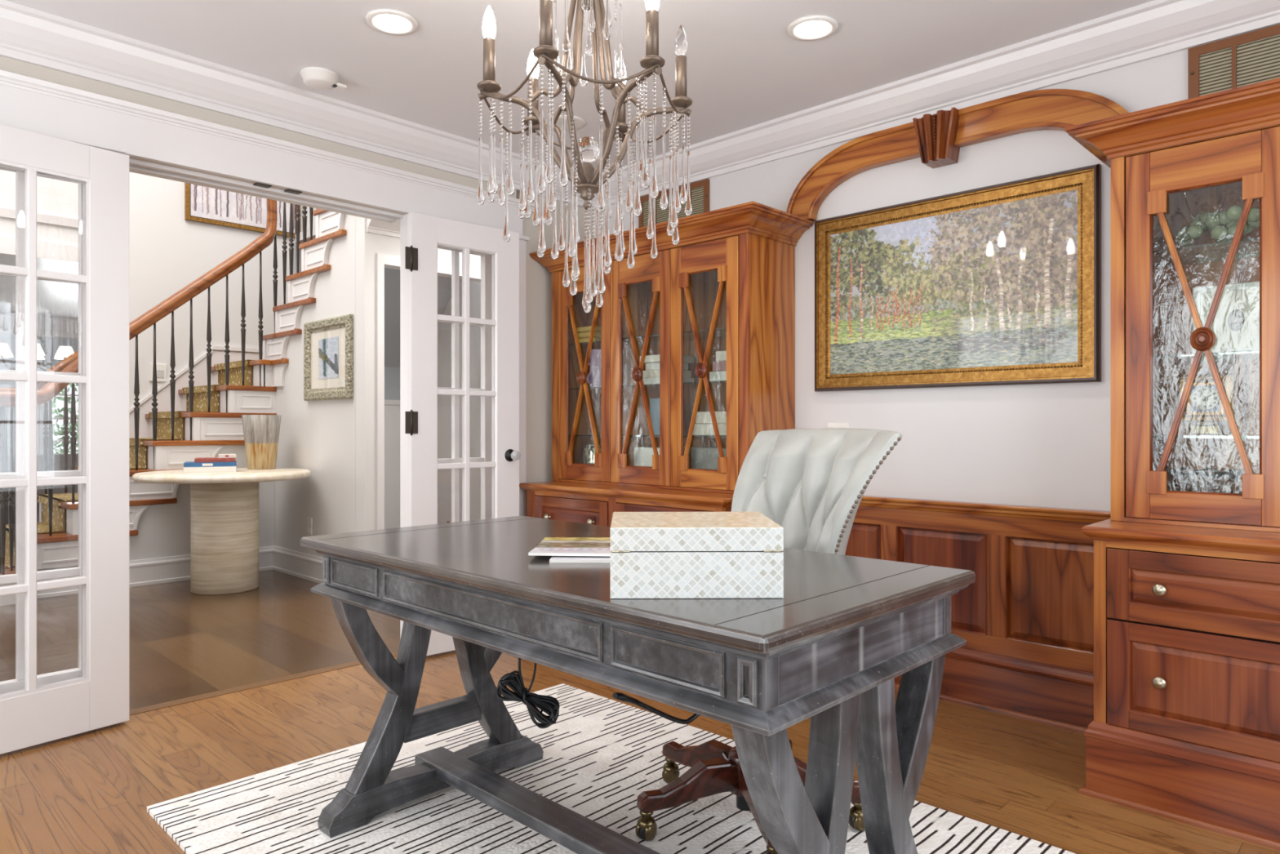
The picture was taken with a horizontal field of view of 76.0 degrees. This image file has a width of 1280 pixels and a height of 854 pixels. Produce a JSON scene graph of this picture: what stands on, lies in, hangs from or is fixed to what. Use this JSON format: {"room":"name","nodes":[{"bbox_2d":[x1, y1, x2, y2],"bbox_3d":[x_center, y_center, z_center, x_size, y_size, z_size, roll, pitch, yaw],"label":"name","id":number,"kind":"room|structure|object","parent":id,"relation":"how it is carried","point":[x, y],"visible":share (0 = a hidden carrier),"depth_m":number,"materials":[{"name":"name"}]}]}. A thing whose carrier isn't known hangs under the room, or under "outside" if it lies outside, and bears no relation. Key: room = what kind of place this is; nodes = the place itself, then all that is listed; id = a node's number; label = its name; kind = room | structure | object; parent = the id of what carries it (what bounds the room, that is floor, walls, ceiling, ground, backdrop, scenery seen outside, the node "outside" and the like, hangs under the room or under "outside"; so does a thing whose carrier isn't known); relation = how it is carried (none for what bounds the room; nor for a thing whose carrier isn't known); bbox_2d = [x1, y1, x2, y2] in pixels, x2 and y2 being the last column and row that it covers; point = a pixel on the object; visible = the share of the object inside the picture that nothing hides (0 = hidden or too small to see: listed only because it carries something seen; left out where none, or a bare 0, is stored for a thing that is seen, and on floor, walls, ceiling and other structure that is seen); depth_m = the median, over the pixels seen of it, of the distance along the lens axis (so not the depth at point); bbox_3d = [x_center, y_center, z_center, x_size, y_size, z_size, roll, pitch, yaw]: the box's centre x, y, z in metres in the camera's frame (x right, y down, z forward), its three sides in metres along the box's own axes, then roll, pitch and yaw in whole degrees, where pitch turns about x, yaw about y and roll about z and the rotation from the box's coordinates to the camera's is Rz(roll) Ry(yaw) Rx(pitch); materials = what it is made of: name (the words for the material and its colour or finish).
{"room":"home office","nodes":[
{"label":"home office","id":0,"kind":"room"},
{"bbox_2d":[0,253,78,318],"bbox_3d":[-6.650,-1.435,7.525,5.220,0.110,8.800,0,0,44],"label":"ceiling","id":1,"kind":"structure","parent":0,"point":[58,299],"depth_m":8.42,"materials":[{"name":"white paint"}]},
{"bbox_2d":[0,342,74,371],"bbox_3d":[-5.546,-0.945,7.502,0.702,0.871,0.677,0,0,44],"label":"chandelier","id":2,"kind":"object","parent":1,"relation":"hanging from","point":[63,352],"visible":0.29,"depth_m":7.46,"materials":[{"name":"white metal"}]},
{"bbox_2d":[0,334,78,454],"bbox_3d":[-8.485,-0.190,9.295,0.120,2.500,8.800,0,0,44],"label":"wall","id":3,"kind":"structure","parent":0,"point":[50,346],"depth_m":10.22,"materials":[{"name":"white paint"}]},
{"bbox_2d":[0,311,78,339],"bbox_3d":[-8.384,-1.250,9.198,0.160,0.260,8.600,0,0,44],"label":"trim","id":4,"kind":"structure","parent":3,"relation":"attached to","point":[47,326],"depth_m":10.24,"materials":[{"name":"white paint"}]},
{"bbox_2d":[40,365,78,453],"bbox_3d":[-7.094,-0.115,10.690,0.085,1.290,1.200,0,0,44],"label":"window","id":5,"kind":"structure","parent":3,"relation":"in","point":[42,406],"depth_m":10.25,"materials":[{"name":"white paint"}]},
{"bbox_2d":[37,364,274,569],"bbox_3d":[-3.263,0.299,5.607,0.030,1.521,1.491,0,0,44],"label":"wall","id":6,"kind":"structure","parent":0,"point":[163,530],"depth_m":5.66,"materials":[{"name":"paint"}]},
{"bbox_2d":[0,169,315,413],"bbox_3d":[-4.717,-1.440,5.661,0.150,5.000,8.800,0,0,44],"label":"wall","id":7,"kind":"structure","parent":0,"point":[168,251],"depth_m":6.56,"materials":[{"name":"paint"}]},
{"bbox_2d":[0,235,78,262],"bbox_3d":[-5.946,-0.140,4.387,0.210,2.400,5.260,0,0,44],"label":"trim","id":8,"kind":"structure","parent":7,"relation":"attached to","point":[47,251],"depth_m":5.95,"materials":[{"name":"white paint"}]},
{"bbox_2d":[0,207,78,228],"bbox_3d":[-5.860,-1.510,4.346,0.030,0.060,5.120,0,0,44],"label":"trim","id":9,"kind":"structure","parent":7,"relation":"attached to","point":[4,212],"depth_m":5.96,"materials":[{"name":"white paint"}]},
{"bbox_2d":[149,363,166,382],"bbox_3d":[-3.809,-0.430,6.480,0.015,0.140,0.120,0,0,44],"label":"keypad","id":10,"kind":"object","parent":7,"relation":"attached to","point":[161,368],"visible":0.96,"depth_m":6.48,"materials":[{"name":"white plastic"}]},
{"bbox_2d":[128,345,262,438],"bbox_3d":[-3.381,-0.013,6.922,0.022,1.315,1.970,0,0,44],"label":"trim","id":11,"kind":"structure","parent":7,"relation":"attached to","point":[163,396],"depth_m":6.59,"materials":[{"name":"white paint"}]},
{"bbox_2d":[184,182,300,238],"bbox_3d":[-3.346,-1.958,6.950,0.030,0.565,0.930,0,0,44],"label":"tree painting","id":12,"kind":"object","parent":7,"relation":"attached to","point":[202,204],"visible":0.48,"depth_m":6.87,"materials":[{"name":"paper"}]},
{"bbox_2d":[0,569,399,710],"bbox_3d":[-5.455,1.110,6.372,9.700,0.100,8.800,0,0,44],"label":"floor","id":13,"kind":"structure","parent":0,"point":[184,643],"depth_m":4.17,"materials":[{"name":"brown wood"}]},
{"bbox_2d":[7,453,78,524],"bbox_3d":[-5.002,0.650,7.742,0.850,0.820,2.000,0,0,44],"label":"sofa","id":14,"kind":"object","parent":13,"relation":"on","point":[58,461],"visible":0.02,"depth_m":7.09,"materials":[{"name":"fabric"}]},
{"bbox_2d":[0,198,346,605],"bbox_3d":[-2.738,-0.916,5.551,2.832,3.952,3.010,0,0,44],"label":"staircase","id":15,"kind":"structure","parent":13,"relation":"on","point":[210,419],"depth_m":5.74,"materials":[{"name":"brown wood"}]},
{"bbox_2d":[132,467,311,595],"bbox_3d":[-2.712,0.676,5.362,1.040,0.768,1.040,0,0,44],"label":"table","id":16,"kind":"object","parent":13,"relation":"on","point":[224,505],"visible":0.86,"depth_m":5.19,"materials":[{"name":"stone"}]},
{"bbox_2d":[183,466,236,472],"bbox_3d":[-2.809,0.274,5.369,0.300,0.036,0.220,0,0,-25],"label":"book","id":17,"kind":"object","parent":16,"relation":"on","point":[223,468],"visible":0.87,"depth_m":5.27,"materials":[{"name":"beige paper"}]},
{"bbox_2d":[183,460,236,466],"bbox_3d":[-2.809,0.242,5.369,0.300,0.028,0.211,0,0,-25],"label":"book","id":18,"kind":"object","parent":17,"relation":"on","point":[188,464],"visible":0.97,"depth_m":5.27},
{"bbox_2d":[194,457,235,462],"bbox_3d":[-2.782,0.215,5.376,0.235,0.026,0.170,0,0,-25],"label":"book","id":19,"kind":"object","parent":18,"relation":"on","point":[199,460],"visible":0.99,"depth_m":5.30,"materials":[{"name":"red paper"}]},
{"bbox_2d":[241,414,281,469],"bbox_3d":[-2.635,0.104,5.709,0.252,0.375,0.252,0,0,44],"label":"glass vase","id":20,"kind":"object","parent":16,"relation":"on","point":[260,432],"visible":1,"depth_m":5.62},
{"bbox_2d":[0,55,593,482],"bbox_3d":[-1.892,-0.160,3.051,0.120,2.440,4.565,0,0,44],"label":"wall","id":21,"kind":"structure","parent":0,"point":[539,277],"depth_m":4.31,"materials":[{"name":"beige paint"}]},
{"bbox_2d":[0,124,128,754],"bbox_3d":[-2.011,0.039,2.706,0.172,2.018,0.580,0,0,36],"label":"door","id":22,"kind":"structure","parent":21,"relation":"in","point":[33,715],"depth_m":2.83,"materials":[{"name":"white paint"}]},
{"bbox_2d":[0,165,82,694],"bbox_3d":[-2.110,0.035,2.796,0.040,2.050,0.504,0,0,44],"label":"window","id":23,"kind":"structure","parent":22,"relation":"in","point":[17,684],"depth_m":2.79,"materials":[{"name":"white paint"}]},
{"bbox_2d":[0,84,522,235],"bbox_3d":[-1.479,-1.062,3.371,0.030,0.145,2.480,0,0,44],"label":"trim","id":24,"kind":"structure","parent":21,"relation":"attached to","point":[20,108],"depth_m":3.20,"materials":[{"name":"white paint"}]},
{"bbox_2d":[128,651,397,715],"bbox_3d":[-1.838,1.109,3.093,0.060,0.102,4.700,0,0,44],"label":"trim","id":25,"kind":"structure","parent":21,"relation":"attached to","point":[165,704],"depth_m":3.32,"materials":[{"name":"brown wood"}]},
{"bbox_2d":[124,151,410,222],"bbox_3d":[-1.519,-0.982,3.427,0.175,0.024,1.145,0,0,44],"label":"trim","id":26,"kind":"structure","parent":21,"relation":"attached to","point":[139,166],"depth_m":3.36,"materials":[{"name":"white paint"}]},
{"bbox_2d":[0,69,539,213],"bbox_3d":[-1.598,-1.149,3.245,0.074,0.038,3.054,0,0,44],"label":"trim","id":27,"kind":"structure","parent":21,"relation":"attached to","point":[8,78],"depth_m":3.18,"materials":[{"name":"white paint"}]},
{"bbox_2d":[400,213,407,639],"bbox_3d":[-1.084,0.035,3.835,0.070,2.050,0.044,0,0,44],"label":"trim","id":28,"kind":"structure","parent":21,"relation":"attached to","point":[403,221],"depth_m":3.82,"materials":[{"name":"white paint"}]},
{"bbox_2d":[404,212,520,655],"bbox_3d":[-0.841,0.039,3.900,0.610,2.018,0.172,0,0,-42],"label":"door","id":29,"kind":"structure","parent":21,"relation":"in","point":[425,233],"depth_m":3.85,"materials":[{"name":"white paint"}]},
{"bbox_2d":[437,246,491,522],"bbox_3d":[-0.910,0.035,4.041,0.040,2.050,0.494,0,0,44],"label":"window","id":30,"kind":"structure","parent":29,"relation":"in","point":[486,260],"depth_m":4.14,"materials":[{"name":"white paint"}]},
{"bbox_2d":[519,235,528,516],"bbox_3d":[-0.692,0.035,4.278,0.185,2.050,0.146,0,0,44],"label":"trim","id":31,"kind":"structure","parent":21,"relation":"attached to","point":[522,239],"depth_m":4.25,"materials":[{"name":"white paint"}]},
{"bbox_2d":[295,226,315,243],"bbox_3d":[-1.267,-1.410,6.654,1.137,0.060,2.580,0,0,44],"label":"stair riser","id":32,"kind":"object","parent":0,"point":[308,237],"depth_m":5.99,"materials":[{"name":"white paint"}]},
{"bbox_2d":[274,213,355,557],"bbox_3d":[-2.299,-0.390,5.785,1.410,2.900,0.100,0,0,44],"label":"wall","id":33,"kind":"structure","parent":0,"point":[318,437],"depth_m":5.60,"materials":[{"name":"paint"}]},
{"bbox_2d":[303,314,353,400],"bbox_3d":[-2.097,-0.454,5.496,0.670,0.542,0.032,0,0,44],"label":"print","id":34,"kind":"object","parent":33,"relation":"attached to","point":[328,343],"visible":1,"depth_m":5.48,"materials":[{"name":"white paper"}]},
{"bbox_2d":[318,336,337,379],"bbox_3d":[-2.088,-0.460,5.491,0.290,0.270,0.001,0,0,44],"label":"print","id":35,"kind":"object","parent":34,"relation":"attached to","point":[328,347],"depth_m":5.49},
{"bbox_2d":[293,242,399,399],"bbox_3d":[-1.712,-0.160,7.084,0.100,2.440,2.580,0,0,44],"label":"wall","id":36,"kind":"structure","parent":0,"point":[392,375],"depth_m":6.67,"materials":[{"name":"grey paint"}]},
{"bbox_2d":[384,399,399,528],"bbox_3d":[-1.658,0.420,7.032,0.050,1.280,2.580,0,0,44],"label":"trim","id":37,"kind":"structure","parent":36,"relation":"attached to","point":[392,407],"depth_m":6.65,"materials":[{"name":"white paint"}]},
{"bbox_2d":[355,216,480,531],"bbox_3d":[-0.850,-0.160,6.181,0.120,2.440,2.682,0,0,44],"label":"wall","id":38,"kind":"structure","parent":0,"point":[367,244],"depth_m":5.21,"materials":[{"name":"paint"}]},
{"bbox_2d":[36,545,323,598],"bbox_3d":[-2.818,0.974,5.051,1.383,0.172,1.678,0,0,44],"label":"baseboard","id":39,"kind":"structure","parent":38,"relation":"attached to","point":[146,571],"depth_m":5.63,"materials":[{"name":"white paint"}]},
{"bbox_2d":[366,217,399,238],"bbox_3d":[-0.801,-1.306,6.073,0.102,0.147,2.570,0,0,44],"label":"trim","id":40,"kind":"structure","parent":38,"relation":"attached to","point":[392,229],"depth_m":5.24,"materials":[{"name":"white paint"}]},
{"bbox_2d":[376,253,480,529],"bbox_3d":[-1.343,-0.025,5.574,0.013,2.170,0.960,0,0,44],"label":"trim","id":41,"kind":"structure","parent":38,"relation":"attached to","point":[382,260],"depth_m":5.24,"materials":[{"name":"white paint"}]},
{"bbox_2d":[384,267,460,367],"bbox_3d":[-1.944,-0.930,6.210,0.880,0.880,1.000,0,0,44],"label":"wall","id":42,"kind":"structure","parent":0,"point":[392,277],"depth_m":6.34,"materials":[{"name":"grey paint"}]},
{"bbox_2d":[437,279,480,524],"bbox_3d":[-1.847,-1.440,6.880,2.290,5.000,0.100,0,0,44],"label":"wall","id":43,"kind":"structure","parent":0,"point":[444,329],"depth_m":6.37,"materials":[{"name":"paint"}]},
{"bbox_2d":[5,0,1153,173],"bbox_3d":[-0.060,-1.430,1.378,5.000,0.100,4.700,0,0,44],"label":"ceiling","id":44,"kind":"structure","parent":0,"point":[744,68],"depth_m":2.96,"materials":[{"name":"paint"}]},
{"bbox_2d":[300,66,346,90],"bbox_3d":[-1.247,-1.359,3.217,0.144,0.042,0.161,0,0,44],"label":"smoke detector","id":45,"kind":"object","parent":44,"relation":"attached to","point":[317,77],"visible":1,"depth_m":3.18,"materials":[{"name":"white plastic"}]},
{"bbox_2d":[365,8,417,35],"bbox_3d":[-0.843,-1.375,2.789,0.172,0.010,0.172,0,0,44],"label":"recessed light","id":46,"kind":"object","parent":44,"relation":"in","point":[388,21],"visible":1,"depth_m":2.79,"materials":[{"name":"white plastic"}]},
{"bbox_2d":[546,115,585,130],"bbox_3d":[-0.336,-1.376,3.714,0.180,0.006,0.180,0,0,44],"label":"recessed light","id":47,"kind":"object","parent":44,"relation":"attached to","point":[580,122],"visible":0.56,"depth_m":3.70,"materials":[{"name":"white plastic"}]},
{"bbox_2d":[475,0,692,313],"bbox_3d":[-0.138,-0.841,2.147,0.562,1.076,0.515,0,0,44],"label":"crystal chandelier","id":48,"kind":"object","parent":44,"relation":"hanging from","point":[586,149],"visible":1,"depth_m":2.11,"materials":[{"name":"glass"}]},
{"bbox_2d":[476,5,501,92],"bbox_3d":[-0.386,-0.966,2.098,0.062,0.224,0.062,0,0,44],"label":"candle","id":49,"kind":"object","parent":48,"relation":"on","point":[489,84],"depth_m":2.08,"materials":[{"name":"brown metal"}]},
{"bbox_2d":[522,48,539,126],"bbox_3d":[-0.305,-0.966,2.337,0.062,0.224,0.062,0,0,44],"label":"candle","id":50,"kind":"object","parent":48,"relation":"on","point":[532,60],"depth_m":2.32,"materials":[{"name":"brown metal"}]},
{"bbox_2d":[533,0,559,59],"bbox_3d":[-0.219,-0.966,1.908,0.062,0.224,0.062,0,0,44],"label":"candle","id":51,"kind":"object","parent":48,"relation":"on","point":[545,51],"depth_m":1.89,"materials":[{"name":"brown metal"}]},
{"bbox_2d":[615,57,628,133],"bbox_3d":[-0.057,-0.966,2.387,0.062,0.224,0.062,0,0,44],"label":"candle","id":52,"kind":"object","parent":48,"relation":"on","point":[623,126],"depth_m":2.37,"materials":[{"name":"brown metal"}]},
{"bbox_2d":[639,0,665,68],"bbox_3d":[0.029,-0.966,1.958,0.062,0.224,0.062,0,0,44],"label":"candle","id":53,"kind":"object","parent":48,"relation":"on","point":[651,60],"depth_m":1.94,"materials":[{"name":"brown metal"}]},
{"bbox_2d":[671,24,692,107],"bbox_3d":[0.110,-0.966,2.197,0.062,0.224,0.062,0,0,44],"label":"candle","id":54,"kind":"object","parent":48,"relation":"on","point":[681,100],"depth_m":2.18,"materials":[{"name":"brown metal"}]},
{"bbox_2d":[786,14,838,40],"bbox_3d":[0.596,-1.375,2.830,0.172,0.010,0.172,0,0,44],"label":"recessed light","id":55,"kind":"object","parent":44,"relation":"in","point":[815,27],"visible":1,"depth_m":2.83,"materials":[{"name":"white plastic"}]},
{"bbox_2d":[0,649,1279,853],"bbox_3d":[-0.039,1.110,1.357,4.940,0.100,4.700,0,0,44],"label":"floor","id":56,"kind":"structure","parent":0,"point":[90,792],"depth_m":2.59,"materials":[{"name":"brown wood"}]},
{"bbox_2d":[146,683,1075,853],"bbox_3d":[0.404,1.054,1.609,3.452,0.012,1.510,0,0,44],"label":"rug","id":57,"kind":"object","parent":56,"relation":"on","point":[600,753],"visible":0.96,"depth_m":2.24,"materials":[{"name":"fabric"}]},
{"bbox_2d":[299,515,975,853],"bbox_3d":[-0.109,0.667,1.897,1.480,0.760,0.730,0,0,44],"label":"writing desk","id":58,"kind":"object","parent":57,"relation":"on","point":[831,651],"visible":0.99,"depth_m":1.52,"materials":[{"name":"grey wood"}]},
{"bbox_2d":[495,657,559,728],"bbox_3d":[-0.260,0.566,1.901,0.146,0.260,0.046,0,0,-2],"label":"cable bundle","id":59,"kind":"object","parent":58,"relation":"hanging from","point":[548,704],"visible":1,"depth_m":1.89,"materials":[{"name":"black plastic"}]},
{"bbox_2d":[549,555,610,562],"bbox_3d":[-0.082,0.285,1.874,0.215,0.006,0.275,0,0,1],"label":"magazine","id":60,"kind":"object","parent":58,"relation":"on","point":[554,558],"visible":0.15,"depth_m":1.74,"materials":[{"name":"paper"}]},
{"bbox_2d":[528,537,610,555],"bbox_3d":[-0.131,0.276,1.903,0.215,0.010,0.275,0,0,1],"label":"magazine","id":61,"kind":"object","parent":60,"relation":"on","point":[548,546],"visible":0.77,"depth_m":1.87,"materials":[{"name":"paper"}]},
{"bbox_2d":[610,511,783,598],"bbox_3d":[0.094,0.228,1.500,0.291,0.119,0.259,0,0,-1],"label":"box","id":62,"kind":"object","parent":58,"relation":"on","point":[654,554],"visible":1,"depth_m":1.37,"materials":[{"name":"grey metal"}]},
{"bbox_2d":[612,427,902,853],"bbox_3d":[0.244,0.525,2.186,0.794,1.045,0.610,0,0,-27],"label":"office chair","id":63,"kind":"object","parent":57,"relation":"on","point":[812,483],"visible":0.49,"depth_m":2.23,"materials":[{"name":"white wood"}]},
{"bbox_2d":[636,816,655,829],"bbox_3d":[0.016,1.006,2.083,0.047,0.035,0.048,0,0,44],"label":"caster","id":64,"kind":"object","parent":63,"relation":"attached to","point":[643,822],"depth_m":2.07,"materials":[{"name":"gold metal"}]},
{"bbox_2d":[662,762,679,773],"bbox_3d":[0.091,1.006,2.418,0.047,0.035,0.048,0,0,44],"label":"caster","id":65,"kind":"object","parent":63,"relation":"attached to","point":[668,767],"depth_m":2.40,"materials":[{"name":"gold metal"}]},
{"bbox_2d":[849,805,863,819],"bbox_3d":[0.569,1.006,2.135,0.047,0.035,0.048,0,0,44],"label":"caster","id":66,"kind":"object","parent":63,"relation":"attached to","point":[855,811],"depth_m":2.12,"materials":[{"name":"gold metal"}]},
{"bbox_2d":[519,480,733,526],"bbox_3d":[0.053,0.673,3.942,1.337,0.773,0.577,0,0,44],"label":"base cabinet","id":67,"kind":"object","parent":56,"relation":"on","point":[575,502],"visible":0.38,"depth_m":3.81,"materials":[{"name":"brown wood"}]},
{"bbox_2d":[519,480,733,507],"bbox_3d":[0.056,0.306,3.945,1.325,0.039,0.569,0,0,44],"label":"countertop","id":68,"kind":"structure","parent":67,"relation":"on","point":[635,493],"depth_m":3.68,"materials":[{"name":"brown wood"}]},
{"bbox_2d":[528,200,813,493],"bbox_3d":[0.083,-0.314,3.997,1.482,1.200,0.458,0,0,44],"label":"hutch","id":69,"kind":"object","parent":68,"relation":"on","point":[727,284],"visible":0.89,"depth_m":3.79,"materials":[{"name":"brown wood"}]},
{"bbox_2d":[582,444,601,463],"bbox_3d":[-0.234,0.179,4.324,0.132,0.170,0.132,0,0,44],"label":"glass jar","id":70,"kind":"object","parent":69,"relation":"on","point":[588,451],"visible":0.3,"depth_m":4.27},
{"bbox_2d":[586,349,601,386],"bbox_3d":[-0.210,-0.306,4.356,0.124,0.200,0.159,0,0,-15],"label":"jug","id":71,"kind":"object","parent":69,"relation":"on","point":[595,362],"visible":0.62,"depth_m":4.29,"materials":[{"name":"ceramic"}]},
{"bbox_2d":[568,327,726,349],"bbox_3d":[0.128,-0.436,4.043,1.230,0.008,0.278,0,0,44],"label":"glass shelf","id":72,"kind":"object","parent":69,"relation":"attached to","point":[720,333],"depth_m":4.07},
{"bbox_2d":[568,380,726,391],"bbox_3d":[0.128,-0.201,4.043,1.230,0.008,0.278,0,0,44],"label":"glass shelf","id":73,"kind":"object","parent":69,"relation":"attached to","point":[718,385],"depth_m":4.08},
{"bbox_2d":[649,398,659,435],"bbox_3d":[0.119,-0.051,3.984,0.160,0.179,0.040,0,0,44],"label":"album","id":74,"kind":"object","parent":69,"relation":"on","point":[654,402],"visible":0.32,"depth_m":4.00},
{"bbox_2d":[588,434,726,437],"bbox_3d":[0.128,0.044,4.043,1.230,0.008,0.278,0,0,44],"label":"glass shelf","id":75,"kind":"object","parent":69,"relation":"attached to","point":[589,435],"depth_m":4.19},
{"bbox_2d":[634,446,691,468],"bbox_3d":[0.118,0.182,4.040,0.240,0.164,0.180,0,0,44],"label":"carton","id":76,"kind":"object","parent":69,"relation":"on","point":[642,455],"visible":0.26,"depth_m":4.00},
{"bbox_2d":[642,377,693,384],"bbox_3d":[0.132,-0.224,4.027,0.200,0.034,0.180,0,0,44],"label":"storage box","id":77,"kind":"object","parent":69,"relation":"on","point":[649,380],"visible":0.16,"depth_m":3.98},
{"bbox_2d":[642,369,691,377],"bbox_3d":[0.132,-0.260,4.027,0.180,0.034,0.160,0,0,44],"label":"storage box","id":78,"kind":"object","parent":77,"relation":"on","point":[651,373],"visible":0.45,"depth_m":3.99,"materials":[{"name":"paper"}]},
{"bbox_2d":[645,362,688,370],"bbox_3d":[0.132,-0.296,4.027,0.160,0.034,0.140,0,0,44],"label":"storage box","id":79,"kind":"object","parent":78,"relation":"on","point":[654,366],"visible":0.47,"depth_m":4.00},
{"bbox_2d":[640,354,693,363],"bbox_3d":[0.132,-0.332,4.027,0.200,0.034,0.180,0,0,44],"label":"storage box","id":80,"kind":"object","parent":79,"relation":"on","point":[649,358],"visible":0.44,"depth_m":3.98,"materials":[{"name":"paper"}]},
{"bbox_2d":[691,446,726,469],"bbox_3d":[0.377,0.179,3.797,0.210,0.169,0.190,0,0,44],"label":"storage box","id":81,"kind":"object","parent":69,"relation":"on","point":[703,458],"visible":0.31,"depth_m":3.74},
{"bbox_2d":[692,423,726,435],"bbox_3d":[0.402,0.012,3.773,0.260,0.054,0.190,0,0,44],"label":"floral box","id":82,"kind":"object","parent":69,"relation":"on","point":[699,428],"visible":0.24,"depth_m":3.73,"materials":[{"name":"paper"}]},
{"bbox_2d":[695,411,726,423],"bbox_3d":[0.402,-0.043,3.773,0.240,0.054,0.170,0,0,44],"label":"floral box","id":83,"kind":"object","parent":82,"relation":"on","point":[702,417],"visible":0.35,"depth_m":3.74,"materials":[{"name":"paper"}]},
{"bbox_2d":[709,370,726,381],"bbox_3d":[0.434,-0.229,3.735,0.160,0.044,0.180,0,0,44],"label":"storage box","id":84,"kind":"object","parent":69,"relation":"on","point":[713,375],"visible":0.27,"depth_m":3.69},
{"bbox_2d":[712,360,726,371],"bbox_3d":[0.434,-0.275,3.735,0.140,0.044,0.160,0,0,44],"label":"storage box","id":85,"kind":"object","parent":84,"relation":"on","point":[719,366],"visible":0.27,"depth_m":3.70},
{"bbox_2d":[1078,518,1279,850],"bbox_3d":[1.952,0.673,2.111,1.346,0.773,0.577,0,0,44],"label":"base cabinet","id":86,"kind":"object","parent":56,"relation":"on","point":[1184,728],"visible":0.99,"depth_m":2.21,"materials":[{"name":"brown wood"}]},
{"bbox_2d":[1080,518,1279,555],"bbox_3d":[1.954,0.306,2.114,1.334,0.039,0.569,0,0,44],"label":"countertop","id":87,"kind":"structure","parent":86,"relation":"on","point":[1258,542],"depth_m":2.23,"materials":[{"name":"brown wood"}]},
{"bbox_2d":[1064,77,1279,532],"bbox_3d":[1.991,-0.314,2.156,1.482,1.200,0.458,0,0,44],"label":"hutch","id":88,"kind":"object","parent":87,"relation":"on","point":[1171,164],"visible":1,"depth_m":2.44,"materials":[{"name":"brown wood"}]},
{"bbox_2d":[1165,466,1243,493],"bbox_3d":[1.723,0.195,2.506,0.172,0.136,0.189,0,0,-26],"label":"glass bowl","id":89,"kind":"object","parent":88,"relation":"on","point":[1182,479],"visible":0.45,"depth_m":2.45,"materials":[{"name":"white"}]},
{"bbox_2d":[1177,373,1234,434],"bbox_3d":[1.729,-0.070,2.508,0.143,0.185,0.050,0,0,44],"label":"clock","id":90,"kind":"object","parent":88,"relation":"on","point":[1204,408],"visible":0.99,"depth_m":2.50,"materials":[{"name":"gold metal"}]},
{"bbox_2d":[1152,350,1259,364],"bbox_3d":[2.035,-0.212,2.204,1.230,0.008,0.278,0,0,44],"label":"glass shelf","id":91,"kind":"object","parent":88,"relation":"attached to","point":[1247,357],"depth_m":2.50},
{"bbox_2d":[1152,434,1259,438],"bbox_3d":[2.035,0.029,2.204,1.230,0.008,0.278,0,0,44],"label":"glass shelf","id":92,"kind":"object","parent":88,"relation":"attached to","point":[1154,436],"depth_m":2.60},
{"bbox_2d":[1176,205,1259,252],"bbox_3d":[1.760,-0.595,2.466,0.259,0.122,0.163,0,0,44],"label":"glass ornament","id":93,"kind":"object","parent":88,"relation":"on","point":[1222,225],"visible":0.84,"depth_m":2.45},
{"bbox_2d":[1192,281,1259,353],"bbox_3d":[1.783,-0.324,2.468,0.200,0.213,0.012,0,0,44],"label":"photo frame","id":94,"kind":"object","parent":88,"relation":"on","point":[1235,326],"visible":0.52,"depth_m":2.46,"materials":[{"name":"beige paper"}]},
{"bbox_2d":[1227,309,1244,331],"bbox_3d":[1.788,-0.320,2.459,0.042,0.066,0.002,0,0,44],"label":"picture","id":95,"kind":"object","parent":94,"relation":"attached to","point":[1236,317],"depth_m":2.46},
{"bbox_2d":[593,48,1187,511],"bbox_3d":[1.510,-0.160,3.035,5.040,2.440,0.135,0,0,44],"label":"wall","id":96,"kind":"structure","parent":0,"point":[1037,445],"depth_m":3.15,"materials":[{"name":"white paint"}]},
{"bbox_2d":[0,0,1279,209],"bbox_3d":[-0.080,-1.306,1.372,4.820,0.147,4.465,0,0,44],"label":"trim","id":97,"kind":"structure","parent":96,"relation":"attached to","point":[1154,28],"depth_m":3.12,"materials":[{"name":"white paint"}]},
{"bbox_2d":[638,178,709,227],"bbox_3d":[0.167,-1.081,4.221,0.479,0.293,0.018,0,0,44],"label":"air vent","id":98,"kind":"object","parent":96,"relation":"in","point":[699,190],"visible":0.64,"depth_m":4.18,"materials":[{"name":"brown metal"}]},
{"bbox_2d":[786,88,1128,221],"bbox_3d":[1.160,-1.067,3.198,1.410,0.300,0.111,0,0,44],"label":"arch","id":99,"kind":"object","parent":96,"relation":"attached to","point":[938,139],"visible":0.84,"depth_m":3.15,"materials":[{"name":"brown wood"}]},
{"bbox_2d":[814,163,1101,391],"bbox_3d":[1.183,-0.533,3.230,1.134,0.753,0.034,0,0,44],"label":"landscape painting","id":100,"kind":"object","parent":96,"relation":"attached to","point":[999,284],"visible":1,"depth_m":3.17,"materials":[{"name":"paint"}]},
{"bbox_2d":[844,495,1111,733],"bbox_3d":[1.181,0.675,3.216,1.355,0.769,0.057,0,0,44],"label":"wainscoting","id":101,"kind":"structure","parent":96,"relation":"attached to","point":[1025,620],"depth_m":3.03,"materials":[{"name":"brown wood"}]},
{"bbox_2d":[1187,23,1279,98],"bbox_3d":[1.957,-1.081,2.495,0.487,0.293,0.018,0,0,44],"label":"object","id":102,"kind":"object","parent":96,"relation":"in","point":[1252,57],"visible":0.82,"depth_m":2.58,"materials":[{"name":"brown metal"}]},
{"label":"outside","id":103,"kind":"structure","parent":0,"visible":0},
{"bbox_3d":[-10.187,1.170,11.909,4.800,0.180,11.000,0,0,44],"label":"ground","id":104,"kind":"structure","parent":103,"visible":0},
{"bbox_2d":[52,382,78,453],"bbox_3d":[-8.280,-0.061,12.447,1.228,2.244,1.961,0,0,44],"label":"shrub","id":105,"kind":"object","parent":104,"relation":"on","point":[58,432],"visible":0.05,"depth_m":12.11,"materials":[{"name":"green plant"}]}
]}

